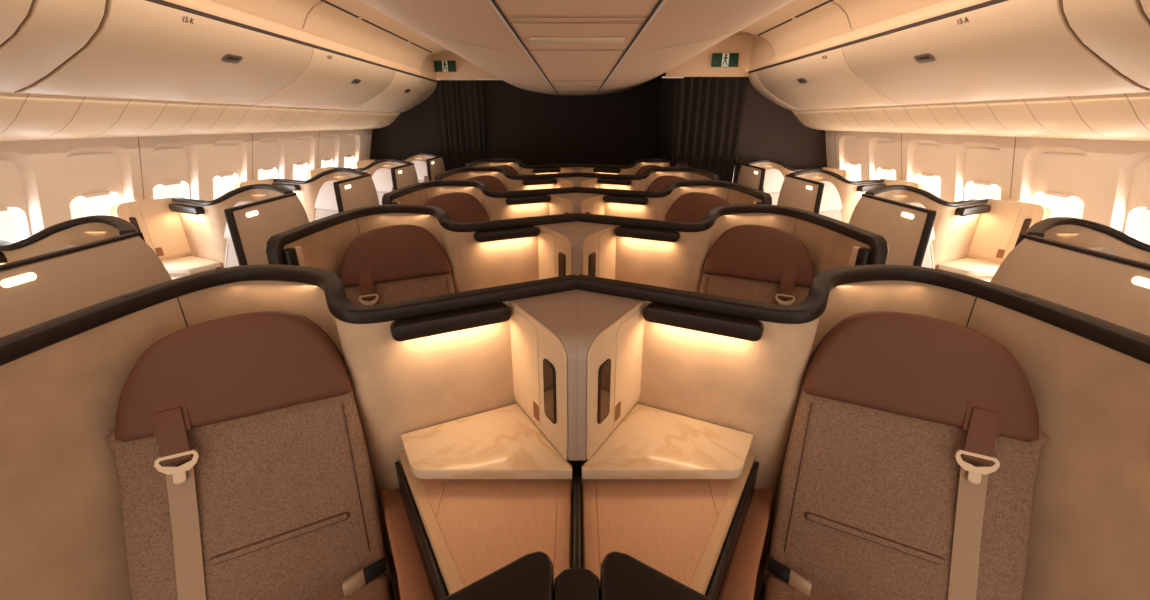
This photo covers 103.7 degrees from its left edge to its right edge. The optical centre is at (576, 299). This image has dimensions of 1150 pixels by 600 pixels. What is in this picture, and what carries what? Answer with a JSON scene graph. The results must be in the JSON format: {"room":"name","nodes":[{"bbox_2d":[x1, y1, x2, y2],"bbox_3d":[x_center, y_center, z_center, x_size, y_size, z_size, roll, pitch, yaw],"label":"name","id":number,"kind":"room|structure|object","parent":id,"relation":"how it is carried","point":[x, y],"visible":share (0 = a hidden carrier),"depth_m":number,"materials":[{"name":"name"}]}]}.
{"room":"aircraft cabin","nodes":[
{"label":"aircraft cabin","id":0,"kind":"room"},
{"bbox_2d":[0,129,371,260],"bbox_3d":[-2.833,-0.237,2.900,0.197,1.555,7.370,0,21,0],"label":"wall","id":1,"kind":"structure","parent":0,"point":[47,157],"depth_m":2.90,"materials":[{"name":"beige plastic"}]},
{"bbox_2d":[0,151,43,238],"bbox_3d":[-2.866,-0.391,2.210,0.228,0.628,0.390,0,21,0],"label":"window","id":2,"kind":"structure","parent":1,"relation":"in","point":[18,186],"depth_m":2.31,"materials":[{"name":"beige plastic"}]},
{"bbox_2d":[64,146,133,203],"bbox_3d":[-2.866,-0.587,2.708,0.228,0.628,0.390,0,21,0],"label":"window","id":3,"kind":"structure","parent":1,"relation":"in","point":[90,172],"depth_m":2.68,"materials":[{"name":"beige plastic"}]},
{"bbox_2d":[151,142,198,199],"bbox_3d":[-2.866,-0.782,3.204,0.228,0.628,0.390,0,21,0],"label":"window","id":4,"kind":"structure","parent":1,"relation":"in","point":[171,163],"depth_m":3.20,"materials":[{"name":"beige plastic"}]},
{"bbox_2d":[0,92,399,141],"bbox_3d":[-2.538,-1.028,2.577,0.425,0.201,7.350,0,21,0],"label":"passenger service panel","id":5,"kind":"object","parent":1,"relation":"attached to","point":[23,116],"depth_m":2.57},
{"bbox_2d":[212,139,246,183],"bbox_3d":[-2.866,-0.978,3.700,0.228,0.628,0.390,0,21,0],"label":"window","id":6,"kind":"structure","parent":1,"relation":"in","point":[229,157],"depth_m":3.69,"materials":[{"name":"beige plastic"}]},
{"bbox_2d":[258,137,284,178],"bbox_3d":[-2.866,-1.173,4.196,0.228,0.628,0.390,0,21,0],"label":"window","id":7,"kind":"structure","parent":1,"relation":"in","point":[271,151],"depth_m":4.21,"materials":[{"name":"beige plastic"}]},
{"bbox_2d":[293,136,314,179],"bbox_3d":[-2.866,-1.368,4.692,0.228,0.628,0.390,0,21,0],"label":"window","id":8,"kind":"structure","parent":1,"relation":"in","point":[304,146],"depth_m":4.71,"materials":[{"name":"beige plastic"}]},
{"bbox_2d":[321,134,339,166],"bbox_3d":[-2.866,-1.564,5.188,0.228,0.628,0.390,0,21,0],"label":"window","id":9,"kind":"structure","parent":1,"relation":"in","point":[330,144],"depth_m":5.21,"materials":[{"name":"beige plastic"}]},
{"bbox_2d":[345,133,359,167],"bbox_3d":[-2.866,-1.759,5.684,0.228,0.628,0.390,0,21,0],"label":"window","id":10,"kind":"structure","parent":1,"relation":"in","point":[352,145],"depth_m":5.72,"materials":[{"name":"beige plastic"}]},
{"bbox_2d":[164,0,448,80],"bbox_3d":[-1.401,-1.639,2.348,0.803,0.350,7.370,0,21,0],"label":"ceiling","id":11,"kind":"structure","parent":0,"point":[354,28],"depth_m":3.20,"materials":[{"name":"beige plastic"}]},
{"bbox_2d":[0,0,31,44],"bbox_3d":[-2.199,-0.704,0.986,0.802,0.363,1.248,0,21,0],"label":"bin","id":12,"kind":"object","parent":11,"relation":"attached to","point":[12,12],"visible":1,"depth_m":1.52,"materials":[{"name":"beige plastic"}]},
{"bbox_2d":[0,0,105,91],"bbox_3d":[-2.199,-0.979,1.686,0.802,0.363,0.233,0,21,0],"label":"bin","id":13,"kind":"object","parent":11,"relation":"attached to","point":[51,32],"visible":1,"depth_m":1.69,"materials":[{"name":"beige plastic"}]},
{"bbox_2d":[14,0,312,104],"bbox_3d":[-2.199,-1.292,2.479,0.802,0.363,1.438,0,21,0],"label":"bin","id":14,"kind":"object","parent":11,"relation":"attached to","point":[139,49],"visible":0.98,"depth_m":2.21,"materials":[{"name":"beige plastic"}]},
{"bbox_2d":[146,0,437,82],"bbox_3d":[-1.804,-1.466,2.410,0.022,0.022,7.360,0,21,0],"label":"trim","id":15,"kind":"structure","parent":11,"relation":"attached to","point":[161,2],"depth_m":2.57,"materials":[{"name":"brown plastic"}]},
{"bbox_2d":[252,48,394,109],"bbox_3d":[-2.199,-1.830,3.847,0.802,0.363,1.498,0,21,0],"label":"bin","id":16,"kind":"object","parent":11,"relation":"attached to","point":[329,80],"visible":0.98,"depth_m":3.66,"materials":[{"name":"beige plastic"}]},
{"bbox_2d":[351,71,436,112],"bbox_3d":[-2.199,-2.371,5.219,0.802,0.363,1.448,0,21,0],"label":"bin","id":17,"kind":"object","parent":11,"relation":"attached to","point":[405,91],"visible":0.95,"depth_m":5.09,"materials":[{"name":"beige plastic"}]},
{"bbox_2d":[434,51,497,79],"bbox_3d":[-1.350,-2.972,5.735,0.900,0.332,0.030,0,21,0],"label":"wall","id":18,"kind":"structure","parent":0,"point":[465,70],"depth_m":5.75,"materials":[{"name":"beige plastic"}]},
{"bbox_2d":[436,80,486,170],"bbox_3d":[-1.521,-1.846,6.194,0.618,2.115,0.055,0,21,0],"label":"curtain","id":19,"kind":"object","parent":18,"relation":"hanging from","point":[460,102],"visible":0.47,"depth_m":5.99,"materials":[{"name":"grey fabric"}]},
{"bbox_2d":[370,75,660,164],"bbox_3d":[-0.975,-2.036,6.179,4.150,2.500,0.050,0,21,0],"label":"wall","id":20,"kind":"structure","parent":0,"point":[529,127],"depth_m":6.06,"materials":[{"name":"grey"}]},
{"bbox_2d":[360,0,793,94],"bbox_3d":[0.000,-1.545,2.395,2.130,0.480,7.390,0,21,0],"label":"ceiling","id":21,"kind":"structure","parent":0,"point":[555,47],"depth_m":1.89,"materials":[{"name":"beige plastic"}]},
{"bbox_2d":[487,0,557,94],"bbox_3d":[-0.255,-1.327,2.471,0.014,0.004,7.370,0,21,0],"label":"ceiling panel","id":22,"kind":"object","parent":21,"relation":"in","point":[493,5],"depth_m":1.92,"materials":[{"name":"beige plastic"}]},
{"bbox_2d":[529,37,624,43],"bbox_3d":[0.000,-1.108,1.933,0.400,0.004,0.150,0,21,0],"label":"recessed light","id":23,"kind":"object","parent":21,"relation":"in","point":[534,40],"depth_m":1.91,"materials":[{"name":"beige plastic"}]},
{"bbox_2d":[389,582,764,599],"bbox_3d":[0.000,0.492,3.241,6.200,0.050,7.470,0,21,0],"label":"floor","id":24,"kind":"structure","parent":0,"point":[390,583],"depth_m":1.68,"materials":[{"name":"brown carpet"}]},
{"bbox_2d":[0,215,171,337],"bbox_3d":[-2.128,0.265,2.058,1.421,1.240,0.549,16,27,35],"label":"shell","id":25,"kind":"object","parent":24,"relation":"on","point":[111,259],"visible":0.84,"depth_m":1.64,"materials":[{"name":"plastic"}]},
{"bbox_2d":[0,272,36,287],"bbox_3d":[-1.736,-0.063,1.406,0.006,0.026,0.093,0,21,0],"label":"lamp","id":26,"kind":"object","parent":25,"relation":"attached to","point":[11,279],"depth_m":1.40,"materials":[{"name":"white plastic"}]},
{"bbox_2d":[162,256,220,279],"bbox_3d":[-2.715,0.180,2.941,0.395,0.750,0.737,12,25,29],"label":"console","id":27,"kind":"object","parent":24,"relation":"on","point":[187,265],"visible":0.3,"depth_m":2.97,"materials":[{"name":"beige"}]},
{"bbox_2d":[108,195,191,260],"bbox_3d":[-2.787,-0.464,3.004,0.147,0.398,0.381,3,22,7],"label":"storage cabinet","id":28,"kind":"object","parent":27,"relation":"on","point":[162,229],"visible":0.59,"depth_m":2.99,"materials":[{"name":"beige plastic"}]},
{"bbox_2d":[224,201,252,267],"bbox_3d":[-2.196,0.032,2.755,0.673,1.162,0.818,10,24,24],"label":"seat","id":29,"kind":"object","parent":24,"relation":"on","point":[231,260],"visible":0.1,"depth_m":2.91,"materials":[{"name":"beige leather"}]},
{"bbox_2d":[169,184,308,268],"bbox_3d":[-2.128,-0.133,3.068,1.421,1.240,0.549,16,27,35],"label":"shell","id":30,"kind":"object","parent":24,"relation":"on","point":[274,209],"visible":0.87,"depth_m":2.86,"materials":[{"name":"brown plastic"}]},
{"bbox_2d":[169,203,204,214],"bbox_3d":[-2.555,-0.596,2.959,0.335,0.048,0.052,10,24,24],"label":"reading lamp","id":31,"kind":"object","parent":30,"relation":"attached to","point":[182,208],"depth_m":2.92,"materials":[{"name":"black"}]},
{"bbox_2d":[105,311,435,599],"bbox_3d":[-0.714,0.687,1.091,0.673,1.162,0.818,-10,24,-24],"label":"seat","id":32,"kind":"object","parent":24,"relation":"on","point":[238,445],"visible":0.99,"depth_m":1.17,"materials":[{"name":"brown fabric"}]},
{"bbox_2d":[303,573,391,599],"bbox_3d":[-0.702,0.950,1.028,0.545,0.151,0.520,-10,24,-23],"label":"seat cushion","id":33,"kind":"object","parent":32,"relation":"on","point":[368,586],"depth_m":1.25,"materials":[{"name":"beige fabric"}]},
{"bbox_2d":[0,264,576,599],"bbox_3d":[-0.728,0.508,1.468,1.438,1.220,0.553,-15,26,-33],"label":"shell","id":34,"kind":"object","parent":24,"relation":"on","point":[420,363],"visible":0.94,"depth_m":1.12,"materials":[{"name":"plastic"}]},
{"bbox_2d":[390,302,510,340],"bbox_3d":[-0.354,0.059,1.295,0.335,0.048,0.052,-10,24,-24],"label":"reading lamp","id":35,"kind":"object","parent":34,"relation":"attached to","point":[456,318],"depth_m":1.27,"materials":[{"name":"black plastic"}]},
{"bbox_2d":[272,168,378,221],"bbox_3d":[-2.128,-0.531,4.077,1.421,1.240,0.549,16,27,35],"label":"shell","id":36,"kind":"object","parent":24,"relation":"on","point":[353,189],"visible":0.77,"depth_m":3.88,"materials":[{"name":"brown plastic"}]},
{"bbox_2d":[315,180,338,219],"bbox_3d":[-2.196,-0.366,3.764,0.673,1.162,0.818,10,24,24],"label":"seat","id":37,"kind":"object","parent":24,"relation":"on","point":[326,204],"visible":0.12,"depth_m":3.86,"materials":[{"name":"white plastic"}]},
{"bbox_2d":[334,159,418,190],"bbox_3d":[-2.128,-0.928,5.087,1.421,1.240,0.549,16,27,35],"label":"shell","id":38,"kind":"object","parent":24,"relation":"on","point":[403,173],"visible":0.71,"depth_m":4.78,"materials":[{"name":"brown plastic"}]},
{"bbox_2d":[372,168,392,204],"bbox_3d":[-2.196,-0.763,4.774,0.673,1.162,0.818,10,24,24],"label":"seat","id":39,"kind":"object","parent":24,"relation":"on","point":[382,179],"visible":0.13,"depth_m":4.84,"materials":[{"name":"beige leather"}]},
{"bbox_2d":[339,225,454,304],"bbox_3d":[-0.714,0.291,2.096,0.673,1.162,0.818,-10,24,-24],"label":"seat","id":40,"kind":"object","parent":24,"relation":"on","point":[395,263],"visible":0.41,"depth_m":2.15,"materials":[{"name":"beige leather"}]},
{"bbox_2d":[375,153,444,180],"bbox_3d":[-2.128,-1.326,6.096,1.421,1.240,0.549,16,27,35],"label":"shell","id":41,"kind":"object","parent":24,"relation":"on","point":[434,163],"visible":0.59,"depth_m":5.76,"materials":[{"name":"brown"}]},
{"bbox_2d":[266,204,576,292],"bbox_3d":[-0.728,0.112,2.473,1.438,1.220,0.553,-15,26,-33],"label":"shell","id":42,"kind":"object","parent":24,"relation":"on","point":[483,254],"visible":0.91,"depth_m":2.28,"materials":[{"name":"beige plastic"}]},
{"bbox_2d":[474,226,538,242],"bbox_3d":[-0.354,-0.336,2.300,0.335,0.048,0.052,-10,24,-24],"label":"reading lamp","id":43,"kind":"object","parent":42,"relation":"attached to","point":[494,234],"depth_m":2.28,"materials":[{"name":"black plastic"}]},
{"bbox_2d":[424,192,488,222],"bbox_3d":[-0.714,-0.104,3.101,0.673,1.162,0.818,-10,24,-24],"label":"seat","id":44,"kind":"object","parent":24,"relation":"on","point":[460,207],"visible":0.13,"depth_m":3.17,"materials":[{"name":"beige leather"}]},
{"bbox_2d":[382,180,576,220],"bbox_3d":[-0.728,-0.284,3.478,1.438,1.220,0.553,-15,26,-33],"label":"shell","id":45,"kind":"object","parent":24,"relation":"on","point":[535,202],"visible":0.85,"depth_m":3.29,"materials":[{"name":"beige plastic"}]},
{"bbox_2d":[506,195,550,204],"bbox_3d":[-0.354,-0.732,3.305,0.335,0.048,0.052,-10,24,-24],"label":"reading lamp","id":46,"kind":"object","parent":45,"relation":"attached to","point":[510,199],"depth_m":3.29,"materials":[{"name":"black"}]},
{"bbox_2d":[395,404,572,599],"bbox_3d":[-0.165,0.834,1.279,0.438,0.750,0.771,-13,25,-29],"label":"console","id":47,"kind":"object","parent":24,"relation":"on","point":[481,493],"visible":0.91,"depth_m":1.21,"materials":[{"name":"beige stone"}]},
{"bbox_2d":[509,289,576,459],"bbox_3d":[-0.106,0.204,1.355,0.212,0.364,0.378,0,21,0],"label":"storage cabinet","id":48,"kind":"object","parent":47,"relation":"on","point":[543,328],"visible":0.97,"depth_m":1.26,"materials":[{"name":"beige plastic"}]},
{"bbox_2d":[543,362,553,420],"bbox_3d":[-0.077,0.252,1.240,0.001,0.170,0.052,-13,25,-29],"label":"mirror","id":49,"kind":"object","parent":48,"relation":"attached to","point":[548,367],"depth_m":1.24,"materials":[{"name":"brown mirror"}]},
{"bbox_2d":[467,175,506,191],"bbox_3d":[-0.714,-0.500,4.106,0.673,1.162,0.818,-10,24,-24],"label":"seat","id":50,"kind":"object","parent":24,"relation":"on","point":[492,182],"visible":0.09,"depth_m":4.19,"materials":[{"name":"beige leather"}]},
{"bbox_2d":[441,551,553,599],"bbox_3d":[-0.234,0.924,0.703,0.520,1.005,0.165,-12,25,-29],"label":"housing","id":51,"kind":"object","parent":24,"relation":"on","point":[530,576],"visible":1,"depth_m":0.65,"materials":[{"name":"black"}]},
{"bbox_2d":[435,167,576,190],"bbox_3d":[-0.728,-0.679,4.482,1.438,1.220,0.553,-15,26,-33],"label":"shell","id":52,"kind":"object","parent":24,"relation":"on","point":[511,182],"visible":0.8,"depth_m":4.29,"materials":[{"name":"beige plastic"}]},
{"bbox_2d":[465,158,576,174],"bbox_3d":[-0.728,-1.075,5.487,1.438,1.220,0.553,-15,26,-33],"label":"shell","id":53,"kind":"object","parent":24,"relation":"on","point":[522,169],"visible":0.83,"depth_m":5.30,"materials":[{"name":"beige plastic"}]},
{"bbox_2d":[554,567,599,599],"bbox_3d":[0.000,0.913,0.737,0.066,1.000,0.269,0,21,0],"label":"housing","id":54,"kind":"object","parent":24,"relation":"on","point":[576,583],"visible":1,"depth_m":0.65,"materials":[{"name":"black plastic"}]},
{"bbox_2d":[573,477,580,567],"bbox_3d":[0.000,0.897,1.161,0.019,0.720,0.440,0,21,0],"label":"divider fin","id":55,"kind":"object","parent":24,"relation":"on","point":[576,483],"visible":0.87,"depth_m":1.09,"materials":[{"name":"black plastic"}]},
{"bbox_2d":[577,158,688,174],"bbox_3d":[0.728,-1.075,5.487,1.438,1.219,0.554,15,26,33],"label":"shell","id":56,"kind":"object","parent":24,"relation":"on","point":[630,169],"visible":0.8,"depth_m":5.31,"materials":[{"name":"beige plastic"}]},
{"bbox_2d":[577,167,718,190],"bbox_3d":[0.728,-0.679,4.482,1.438,1.219,0.554,15,26,33],"label":"shell","id":57,"kind":"object","parent":24,"relation":"on","point":[642,182],"visible":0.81,"depth_m":4.29,"materials":[{"name":"beige plastic"}]},
{"bbox_2d":[600,551,712,599],"bbox_3d":[0.234,0.924,0.703,0.520,1.005,0.165,12,25,29],"label":"housing","id":58,"kind":"object","parent":24,"relation":"on","point":[623,576],"visible":1,"depth_m":0.65,"materials":[{"name":"black plastic"}]},
{"bbox_2d":[647,175,686,191],"bbox_3d":[0.714,-0.500,4.106,0.673,1.162,0.818,10,24,24],"label":"seat","id":59,"kind":"object","parent":24,"relation":"on","point":[661,182],"visible":0.09,"depth_m":4.19,"materials":[{"name":"beige leather"}]},
{"bbox_2d":[581,404,758,599],"bbox_3d":[0.165,0.834,1.279,0.438,0.750,0.771,13,25,29],"label":"console","id":60,"kind":"object","parent":24,"relation":"on","point":[672,493],"visible":0.88,"depth_m":1.21,"materials":[{"name":"beige stone"}]},
{"bbox_2d":[577,289,644,459],"bbox_3d":[0.106,0.204,1.355,0.212,0.364,0.378,0,21,0],"label":"storage cabinet","id":61,"kind":"object","parent":60,"relation":"on","point":[610,328],"visible":0.98,"depth_m":1.26,"materials":[{"name":"beige plastic"}]},
{"bbox_2d":[600,362,610,420],"bbox_3d":[0.077,0.252,1.240,0.001,0.170,0.052,13,25,29],"label":"mirror","id":62,"kind":"object","parent":61,"relation":"attached to","point":[605,367],"depth_m":1.24,"materials":[{"name":"brown mirror"}]},
{"bbox_2d":[577,180,771,220],"bbox_3d":[0.728,-0.283,3.478,1.438,1.219,0.554,15,26,33],"label":"shell","id":63,"kind":"object","parent":24,"relation":"on","point":[618,202],"visible":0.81,"depth_m":3.29,"materials":[{"name":"beige plastic"}]},
{"bbox_2d":[603,195,647,204],"bbox_3d":[0.354,-0.732,3.305,0.335,0.048,0.052,10,24,24],"label":"reading lamp","id":64,"kind":"object","parent":63,"relation":"attached to","point":[608,199],"depth_m":3.29,"materials":[{"name":"black"}]},
{"bbox_2d":[665,192,729,222],"bbox_3d":[0.714,-0.104,3.101,0.673,1.162,0.818,10,24,24],"label":"seat","id":65,"kind":"object","parent":24,"relation":"on","point":[693,207],"visible":0.12,"depth_m":3.17,"materials":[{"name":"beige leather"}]},
{"bbox_2d":[577,204,887,292],"bbox_3d":[0.728,0.113,2.473,1.438,1.219,0.554,15,26,33],"label":"shell","id":66,"kind":"object","parent":24,"relation":"on","point":[667,254],"visible":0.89,"depth_m":2.28,"materials":[{"name":"beige plastic"}]},
{"bbox_2d":[615,226,679,242],"bbox_3d":[0.354,-0.336,2.300,0.335,0.048,0.052,10,24,24],"label":"reading lamp","id":67,"kind":"object","parent":66,"relation":"attached to","point":[654,234],"depth_m":2.28,"materials":[{"name":"black plastic"}]},
{"bbox_2d":[699,225,814,304],"bbox_3d":[0.714,0.291,2.096,0.673,1.162,0.818,10,24,24],"label":"seat","id":68,"kind":"object","parent":24,"relation":"on","point":[758,263],"visible":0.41,"depth_m":2.15,"materials":[{"name":"beige leather"}]},
{"bbox_2d":[763,168,783,204],"bbox_3d":[2.196,-0.743,4.723,0.673,1.162,0.818,-10,24,-24],"label":"seat","id":69,"kind":"object","parent":24,"relation":"on","point":[773,181],"visible":0.17,"depth_m":4.79,"materials":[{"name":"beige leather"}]},
{"bbox_2d":[737,159,821,190],"bbox_3d":[2.128,-0.908,5.035,1.421,1.240,0.549,-16,27,-35],"label":"shell","id":70,"kind":"object","parent":24,"relation":"on","point":[752,173],"visible":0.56,"depth_m":4.75,"materials":[{"name":"brown plastic"}]},
{"bbox_2d":[817,181,841,220],"bbox_3d":[2.196,-0.347,3.718,0.673,1.162,0.818,-10,24,-24],"label":"seat","id":71,"kind":"object","parent":24,"relation":"on","point":[831,205],"visible":0.2,"depth_m":3.81,"materials":[{"name":"beige leather"}]},
{"bbox_2d":[777,169,885,223],"bbox_3d":[2.128,-0.512,4.031,1.421,1.240,0.549,-16,27,-35],"label":"shell","id":72,"kind":"object","parent":24,"relation":"on","point":[801,189],"visible":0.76,"depth_m":3.84,"materials":[{"name":"brown plastic"}]},
{"bbox_2d":[576,264,1149,599],"bbox_3d":[0.728,0.508,1.468,1.438,1.219,0.554,15,26,33],"label":"shell","id":73,"kind":"object","parent":24,"relation":"on","point":[732,363],"visible":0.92,"depth_m":1.14,"materials":[{"name":"plastic"}]},
{"bbox_2d":[643,302,763,340],"bbox_3d":[0.354,0.059,1.295,0.335,0.048,0.052,10,24,24],"label":"reading lamp","id":74,"kind":"object","parent":73,"relation":"attached to","point":[697,318],"depth_m":1.27,"materials":[{"name":"black plastic"}]},
{"bbox_2d":[718,311,1048,599],"bbox_3d":[0.714,0.687,1.091,0.673,1.162,0.818,10,24,24],"label":"seat","id":75,"kind":"object","parent":24,"relation":"on","point":[915,445],"visible":0.99,"depth_m":1.17,"materials":[{"name":"brown fabric"}]},
{"bbox_2d":[762,573,850,599],"bbox_3d":[0.702,0.950,1.028,0.545,0.151,0.520,10,24,23],"label":"seat cushion","id":76,"kind":"object","parent":75,"relation":"on","point":[778,586],"depth_m":1.25,"materials":[{"name":"beige fabric"}]},
{"bbox_2d":[849,185,990,269],"bbox_3d":[2.128,-0.117,3.026,1.421,1.240,0.549,-16,27,-35],"label":"shell","id":77,"kind":"object","parent":24,"relation":"on","point":[884,211],"visible":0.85,"depth_m":2.80,"materials":[{"name":"brown plastic"}]},
{"bbox_2d":[955,204,990,215],"bbox_3d":[2.555,-0.579,2.917,0.335,0.048,0.052,-10,24,-24],"label":"reading lamp","id":78,"kind":"object","parent":77,"relation":"attached to","point":[964,209],"depth_m":2.88,"materials":[{"name":"black"}]},
{"bbox_2d":[906,202,934,268],"bbox_3d":[2.196,0.048,2.713,0.673,1.162,0.818,-10,24,-24],"label":"seat","id":79,"kind":"object","parent":24,"relation":"on","point":[928,261],"visible":0.06,"depth_m":2.87,"materials":[{"name":"beige leather"}]},
{"bbox_2d":[938,257,1000,281],"bbox_3d":[2.715,0.196,2.899,0.395,0.750,0.737,-12,25,-29],"label":"console","id":80,"kind":"object","parent":24,"relation":"on","point":[972,267],"visible":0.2,"depth_m":2.92,"materials":[{"name":"beige"}]},
{"bbox_2d":[968,196,1052,262],"bbox_3d":[2.787,-0.447,2.962,0.147,0.398,0.381,-3,22,-7],"label":"storage cabinet","id":81,"kind":"object","parent":80,"relation":"on","point":[998,231],"visible":0.66,"depth_m":2.95,"materials":[{"name":"beige plastic"}]},
{"bbox_2d":[1016,220,1031,245],"bbox_3d":[2.833,-0.402,2.855,0.001,0.204,0.052,-13,25,-29],"label":"mirror","id":82,"kind":"object","parent":81,"relation":"attached to","point":[1024,225],"depth_m":2.86,"materials":[{"name":"brown mirror"}]},
{"bbox_2d":[991,217,1149,335],"bbox_3d":[2.128,0.279,2.021,1.421,1.240,0.549,-16,27,-35],"label":"shell","id":83,"kind":"object","parent":24,"relation":"on","point":[1053,261],"visible":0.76,"depth_m":1.62,"materials":[{"name":"plastic"}]},
{"bbox_3d":[-0.283,0.434,2.295,0.541,0.750,0.753,0,21,0],"label":"console","id":84,"kind":"object","parent":24,"relation":"on","visible":0},
{"bbox_2d":[538,221,576,279],"bbox_3d":[-0.106,-0.192,2.360,0.212,0.364,0.378,0,21,0],"label":"storage cabinet","id":85,"kind":"object","parent":84,"relation":"on","point":[557,242],"visible":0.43,"depth_m":2.28,"materials":[{"name":"beige plastic"}]},
{"bbox_3d":[-0.283,0.038,3.300,0.541,0.750,0.753,0,21,0],"label":"console","id":86,"kind":"object","parent":24,"relation":"on","visible":0},
{"bbox_2d":[549,193,576,214],"bbox_3d":[-0.106,-0.588,3.365,0.212,0.364,0.378,0,21,0],"label":"storage cabinet","id":87,"kind":"object","parent":86,"relation":"on","point":[565,203],"visible":0.43,"depth_m":3.28,"materials":[{"name":"beige plastic"}]},
{"bbox_3d":[0.283,0.434,2.295,0.541,0.750,0.753,0,21,0],"label":"console","id":88,"kind":"object","parent":24,"relation":"on","visible":0},
{"bbox_2d":[577,221,615,279],"bbox_3d":[0.106,-0.192,2.360,0.212,0.364,0.378,0,21,0],"label":"storage cabinet","id":89,"kind":"object","parent":88,"relation":"on","point":[596,242],"visible":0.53,"depth_m":2.28,"materials":[{"name":"beige plastic"}]},
{"bbox_3d":[0.283,0.038,3.300,0.541,0.750,0.753,0,21,0],"label":"console","id":90,"kind":"object","parent":24,"relation":"on","visible":0},
{"bbox_2d":[577,193,604,214],"bbox_3d":[0.106,-0.588,3.365,0.212,0.364,0.378,0,21,0],"label":"storage cabinet","id":91,"kind":"object","parent":90,"relation":"on","point":[588,203],"visible":0.38,"depth_m":3.28,"materials":[{"name":"beige plastic"}]},
{"bbox_2d":[656,73,674,166],"bbox_3d":[1.090,-1.825,5.644,0.020,2.500,1.140,0,21,0],"label":"wall","id":92,"kind":"structure","parent":0,"point":[667,85],"depth_m":5.52,"materials":[{"name":"grey"}]},
{"bbox_2d":[665,35,753,76],"bbox_3d":[1.365,-2.528,4.684,0.870,0.388,0.030,0,21,0],"label":"wall","id":93,"kind":"structure","parent":0,"point":[699,65],"depth_m":4.69,"materials":[{"name":"beige plastic"}]},
{"bbox_2d":[670,77,747,181],"bbox_3d":[1.424,-1.408,5.152,0.768,2.065,0.056,0,21,0],"label":"curtain","id":94,"kind":"object","parent":93,"relation":"hanging from","point":[708,111],"visible":0.48,"depth_m":4.94,"materials":[{"name":"grey fabric"}]},
{"bbox_2d":[711,53,738,66],"bbox_3d":[1.530,-2.477,4.667,0.270,0.125,0.024,0,21,0],"label":"exit sign","id":95,"kind":"object","parent":93,"relation":"attached to","point":[718,59],"visible":1,"depth_m":4.66,"materials":[{"name":"green"}]},
{"bbox_2d":[748,0,1007,73],"bbox_3d":[1.804,-1.257,1.880,0.022,0.022,6.220,0,21,0],"label":"trim","id":96,"kind":"structure","parent":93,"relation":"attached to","point":[991,2],"depth_m":2.51,"materials":[{"name":"brown plastic"}]},
{"bbox_2d":[733,78,826,182],"bbox_3d":[2.425,-1.521,5.146,1.250,2.300,0.030,0,21,0],"label":"wall","id":97,"kind":"structure","parent":0,"point":[768,130],"depth_m":5.02,"materials":[{"name":"brown plastic"}]},
{"bbox_2d":[733,0,989,70],"bbox_3d":[1.401,-1.430,1.817,0.803,0.350,6.230,0,21,0],"label":"ceiling","id":98,"kind":"structure","parent":0,"point":[799,28],"depth_m":3.06,"materials":[{"name":"beige plastic"}]},
{"bbox_2d":[748,71,799,110],"bbox_3d":[2.199,-2.171,4.712,0.802,0.363,0.258,0,21,0],"label":"bin","id":99,"kind":"object","parent":98,"relation":"attached to","point":[753,77],"visible":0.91,"depth_m":4.70,"materials":[{"name":"beige"}]},
{"bbox_2d":[757,47,903,109],"bbox_3d":[2.199,-1.836,3.861,0.802,0.363,1.568,0,21,0],"label":"bin","id":100,"kind":"object","parent":98,"relation":"attached to","point":[825,80],"visible":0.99,"depth_m":3.66,"materials":[{"name":"beige plastic"}]},
{"bbox_2d":[843,0,1149,104],"bbox_3d":[2.199,-1.278,2.444,0.802,0.363,1.473,0,21,0],"label":"bin","id":101,"kind":"object","parent":98,"relation":"attached to","point":[1010,49],"visible":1,"depth_m":2.16,"materials":[{"name":"beige plastic"}]},
{"bbox_2d":[1062,0,1149,88],"bbox_3d":[2.199,-0.961,1.638,0.802,0.363,0.230,0,21,0],"label":"bin","id":102,"kind":"object","parent":98,"relation":"attached to","point":[1117,31],"visible":1,"depth_m":1.65,"materials":[{"name":"beige plastic"}]},
{"bbox_2d":[825,130,1149,263],"bbox_3d":[2.833,-0.028,2.370,0.197,1.555,6.230,0,21,0],"label":"wall","id":103,"kind":"structure","parent":0,"point":[1106,157],"depth_m":2.88,"materials":[{"name":"beige plastic"}]},
{"bbox_2d":[839,136,860,170],"bbox_3d":[2.866,-1.368,4.692,0.228,0.628,0.390,0,21,0],"label":"window","id":104,"kind":"structure","parent":103,"relation":"in","point":[849,146],"depth_m":4.70,"materials":[{"name":"beige plastic"}]},
{"bbox_2d":[869,137,895,179],"bbox_3d":[2.866,-1.173,4.196,0.228,0.628,0.390,0,21,0],"label":"window","id":105,"kind":"structure","parent":103,"relation":"in","point":[882,151],"depth_m":4.21,"materials":[{"name":"beige plastic"}]},
{"bbox_2d":[907,139,941,182],"bbox_3d":[2.866,-0.978,3.700,0.228,0.628,0.390,0,21,0],"label":"window","id":106,"kind":"structure","parent":103,"relation":"in","point":[924,157],"depth_m":3.69,"materials":[{"name":"beige plastic"}]},
{"bbox_2d":[792,92,1149,141],"bbox_3d":[2.538,-0.820,2.047,0.425,0.201,6.210,0,21,0],"label":"passenger service panel","id":107,"kind":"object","parent":103,"relation":"attached to","point":[1125,116],"depth_m":2.54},
{"bbox_2d":[955,142,1002,201],"bbox_3d":[2.866,-0.782,3.204,0.228,0.628,0.390,0,21,0],"label":"window","id":108,"kind":"structure","parent":103,"relation":"in","point":[976,163],"depth_m":3.20,"materials":[{"name":"beige plastic"}]},
{"bbox_2d":[1020,146,1089,203],"bbox_3d":[2.866,-0.587,2.708,0.228,0.628,0.390,0,21,0],"label":"window","id":109,"kind":"structure","parent":103,"relation":"in","point":[1063,172],"depth_m":2.68,"materials":[{"name":"beige plastic"}]},
{"bbox_2d":[1110,151,1149,235],"bbox_3d":[2.866,-0.391,2.210,0.228,0.628,0.390,0,21,0],"label":"window","id":110,"kind":"structure","parent":103,"relation":"in","point":[1132,195],"depth_m":2.31,"materials":[{"name":"beige plastic"}]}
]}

